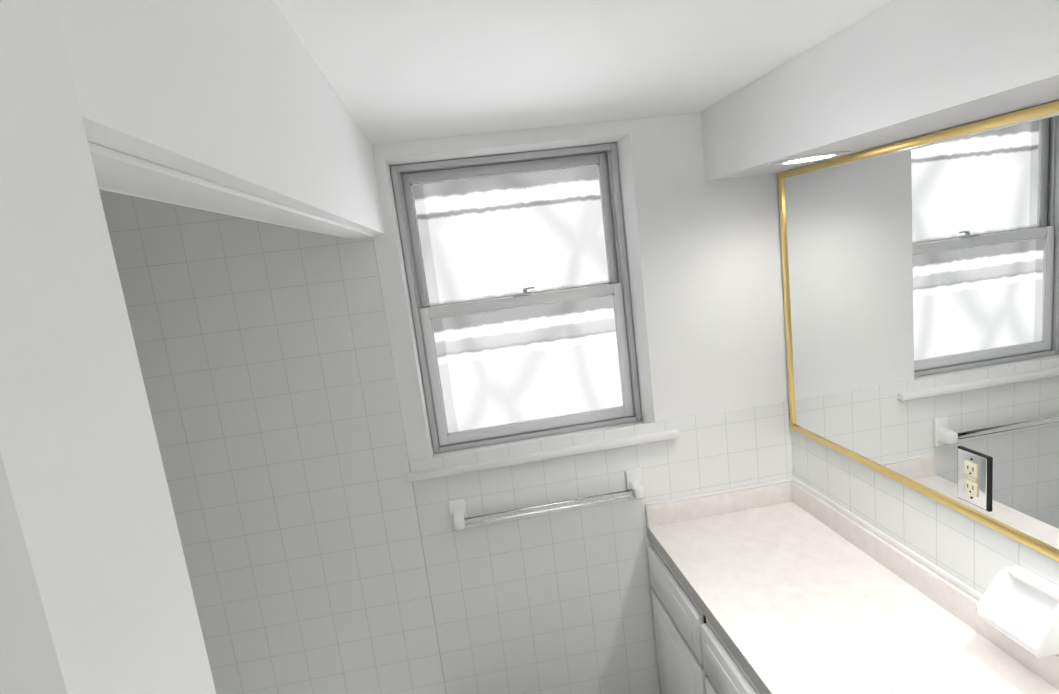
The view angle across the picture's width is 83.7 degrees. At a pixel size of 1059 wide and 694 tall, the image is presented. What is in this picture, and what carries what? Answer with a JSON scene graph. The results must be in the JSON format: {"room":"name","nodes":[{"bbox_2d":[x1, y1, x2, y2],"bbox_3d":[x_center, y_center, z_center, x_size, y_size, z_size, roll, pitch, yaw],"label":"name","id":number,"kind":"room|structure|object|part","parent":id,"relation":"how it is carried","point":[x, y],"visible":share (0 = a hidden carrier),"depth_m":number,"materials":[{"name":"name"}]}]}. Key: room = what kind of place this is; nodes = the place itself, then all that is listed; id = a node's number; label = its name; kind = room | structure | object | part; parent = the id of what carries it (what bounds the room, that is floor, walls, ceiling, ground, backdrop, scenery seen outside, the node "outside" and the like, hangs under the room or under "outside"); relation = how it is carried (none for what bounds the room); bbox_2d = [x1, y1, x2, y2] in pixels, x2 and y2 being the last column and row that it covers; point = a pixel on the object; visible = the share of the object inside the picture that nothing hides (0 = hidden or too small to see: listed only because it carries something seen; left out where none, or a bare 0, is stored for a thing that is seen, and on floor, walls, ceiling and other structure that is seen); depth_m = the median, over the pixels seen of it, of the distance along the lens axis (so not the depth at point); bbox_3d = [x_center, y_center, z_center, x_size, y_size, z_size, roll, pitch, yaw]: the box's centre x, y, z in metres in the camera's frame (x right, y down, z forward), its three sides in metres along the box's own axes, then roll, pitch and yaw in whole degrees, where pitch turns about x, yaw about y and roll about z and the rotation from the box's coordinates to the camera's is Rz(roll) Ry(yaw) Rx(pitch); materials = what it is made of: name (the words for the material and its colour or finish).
{"room":"bathroom","nodes":[
{"label":"bathroom","id":0,"kind":"room"},
{"bbox_2d":[0,0,215,693],"bbox_3d":[-0.510,0.783,0.353,0.785,2.245,0.116,-8,9,-7],"label":"wall","id":1,"kind":"structure","parent":0,"point":[96,595],"depth_m":0.27,"materials":[{"name":"white paint"}]},
{"bbox_2d":[371,112,788,461],"bbox_3d":[-0.111,0.436,2.115,2.271,2.253,0.296,-8,9,-7],"label":"wall","id":2,"kind":"structure","parent":0,"point":[704,261],"depth_m":1.95,"materials":[{"name":"white paint"}]},
{"bbox_2d":[99,189,445,693],"bbox_3d":[-0.742,0.554,1.892,0.747,2.245,0.006,-8,9,-7],"label":"wall tiles","id":3,"kind":"structure","parent":2,"relation":"attached to","point":[264,354],"depth_m":1.85,"materials":[{"name":"white tile"}]},
{"bbox_2d":[390,143,641,453],"bbox_3d":[-0.025,-0.163,2.068,0.758,0.980,0.075,-8,9,-7],"label":"window","id":4,"kind":"structure","parent":2,"relation":"in","point":[610,150],"depth_m":2.06,"materials":[{"name":"glass"}]},
{"bbox_3d":[-0.054,-0.386,2.047,0.710,0.485,0.022,-8,9,-7],"label":"window sash","id":5,"kind":"part","parent":4,"relation":"part of","materials":[{"name":"glass"}]},
{"bbox_2d":[513,287,534,295],"bbox_3d":[-0.019,-0.192,2.049,0.076,0.024,0.026,-8,9,-7],"label":"lock","id":6,"kind":"object","parent":4,"relation":"attached to","point":[525,292],"visible":0.98,"depth_m":2.04,"materials":[{"name":"silver metal"}]},
{"bbox_3d":[0.003,0.060,2.093,0.710,0.489,0.022,-8,9,-7],"label":"window sash","id":7,"kind":"part","parent":4,"relation":"part of","materials":[{"name":"glass"}]},
{"bbox_2d":[405,421,679,481],"bbox_3d":[0.040,0.341,2.064,0.921,0.022,0.250,-8,9,-7],"label":"window sill","id":8,"kind":"structure","parent":2,"relation":"attached to","point":[531,457],"depth_m":1.96,"materials":[{"name":"white paint"}]},
{"bbox_2d":[409,401,792,693],"bbox_3d":[0.336,0.894,2.091,1.324,1.257,0.006,-8,9,-7],"label":"tile wainscot","id":9,"kind":"structure","parent":2,"relation":"attached to","point":[557,601],"depth_m":2.04,"materials":[{"name":"white tile"}]},
{"bbox_2d":[448,468,644,530],"bbox_3d":[0.066,0.515,1.959,0.660,0.108,0.064,-8,9,-7],"label":"towel rail","id":10,"kind":"object","parent":9,"relation":"attached to","point":[460,520],"visible":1,"depth_m":1.95,"materials":[{"name":"silver metal"}]},
{"bbox_2d":[645,480,792,527],"bbox_3d":[0.675,0.548,2.071,0.549,0.072,0.019,-8,9,-7],"label":"backsplash","id":11,"kind":"structure","parent":2,"relation":"attached to","point":[779,492],"depth_m":2.06,"materials":[{"name":"beige stone"}]},
{"bbox_2d":[274,0,893,144],"bbox_3d":[-0.055,-0.487,0.517,2.271,0.080,3.312,-8,9,-7],"label":"ceiling","id":12,"kind":"structure","parent":0,"point":[400,70],"depth_m":1.15,"materials":[{"name":"white paint"}]},
{"bbox_2d":[55,0,384,239],"bbox_3d":[-0.408,-0.350,1.028,0.113,0.271,1.524,-8,9,-7],"label":"soffit","id":13,"kind":"structure","parent":12,"relation":"attached to","point":[237,108],"depth_m":0.54,"materials":[{"name":"white paint"}]},
{"bbox_2d":[701,0,1058,180],"bbox_3d":[0.874,-0.451,0.515,0.253,0.213,2.846,-8,9,-7],"label":"ceiling soffit","id":14,"kind":"structure","parent":12,"relation":"attached to","point":[894,71],"depth_m":1.11,"materials":[{"name":"white paint"}]},
{"bbox_2d":[768,151,850,166],"bbox_3d":[0.744,-0.500,1.576,0.202,0.004,0.202,-8,9,-7],"label":"recessed light","id":15,"kind":"object","parent":14,"relation":"attached to","point":[809,159],"visible":1,"depth_m":1.57,"materials":[{"name":"white paint"}]},
{"bbox_2d":[791,100,1057,169],"bbox_3d":[1.176,0.527,0.652,0.100,2.245,2.946,-8,9,-7],"label":"wall","id":16,"kind":"structure","parent":0,"point":[934,132],"depth_m":1.27,"materials":[{"name":"white paint"}]},
{"bbox_2d":[777,100,1058,561],"bbox_3d":[1.010,0.017,0.938,0.017,0.870,2.162,-8,9,-7],"label":"mirror","id":17,"kind":"object","parent":16,"relation":"attached to","point":[920,274],"visible":1,"depth_m":1.36,"materials":[{"name":"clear mirror"}]},
{"bbox_2d":[957,445,990,511],"bbox_3d":[1.000,0.297,1.334,0.010,0.126,0.082,-8,9,-7],"label":"outlet","id":18,"kind":"object","parent":17,"relation":"attached to","point":[973,461],"depth_m":1.33,"materials":[{"name":"grey"}]},
{"bbox_2d":[789,480,1058,691],"bbox_3d":[1.085,0.672,1.024,0.019,0.072,2.181,-8,9,-7],"label":"backsplash","id":19,"kind":"structure","parent":16,"relation":"attached to","point":[931,583],"depth_m":1.53,"materials":[{"name":"beige stone"}]},
{"bbox_2d":[791,429,1058,594],"bbox_3d":[1.182,1.060,0.780,0.006,1.158,2.840,-8,9,-7],"label":"wall tiles","id":20,"kind":"structure","parent":16,"relation":"attached to","point":[973,554],"depth_m":1.53,"materials":[{"name":"white tile"}]},
{"bbox_2d":[976,566,1058,657],"bbox_3d":[1.007,0.535,1.201,0.093,0.112,0.135,-8,9,-7],"label":"soap dish","id":21,"kind":"object","parent":20,"relation":"attached to","point":[1019,606],"visible":1,"depth_m":1.21,"materials":[{"name":"white ceramic"}]},
{"bbox_3d":[0.240,1.809,0.766,2.271,0.080,3.046,-8,9,-7],"label":"floor","id":22,"kind":"structure","parent":0,"visible":0},
{"bbox_2d":[647,532,764,693],"bbox_3d":[0.875,1.202,1.086,0.564,0.855,2.195,-8,9,-7],"label":"bathroom vanity","id":23,"kind":"object","parent":22,"relation":"on","point":[694,658],"depth_m":1.76,"materials":[{"name":"white paint"}]},
{"bbox_2d":[646,500,1058,693],"bbox_3d":[0.829,0.763,1.012,0.549,0.040,2.200,-8,9,-7],"label":"countertop","id":24,"kind":"structure","parent":23,"relation":"on","point":[804,610],"depth_m":1.51,"materials":[{"name":"beige stone"}]},
{"bbox_2d":[841,660,1044,693],"bbox_3d":[0.815,0.813,0.989,0.432,0.166,0.492,-8,9,-7],"label":"sink","id":25,"kind":"object","parent":24,"relation":"in","point":[991,677],"depth_m":1.23,"materials":[{"name":"white ceramic"}]}
]}

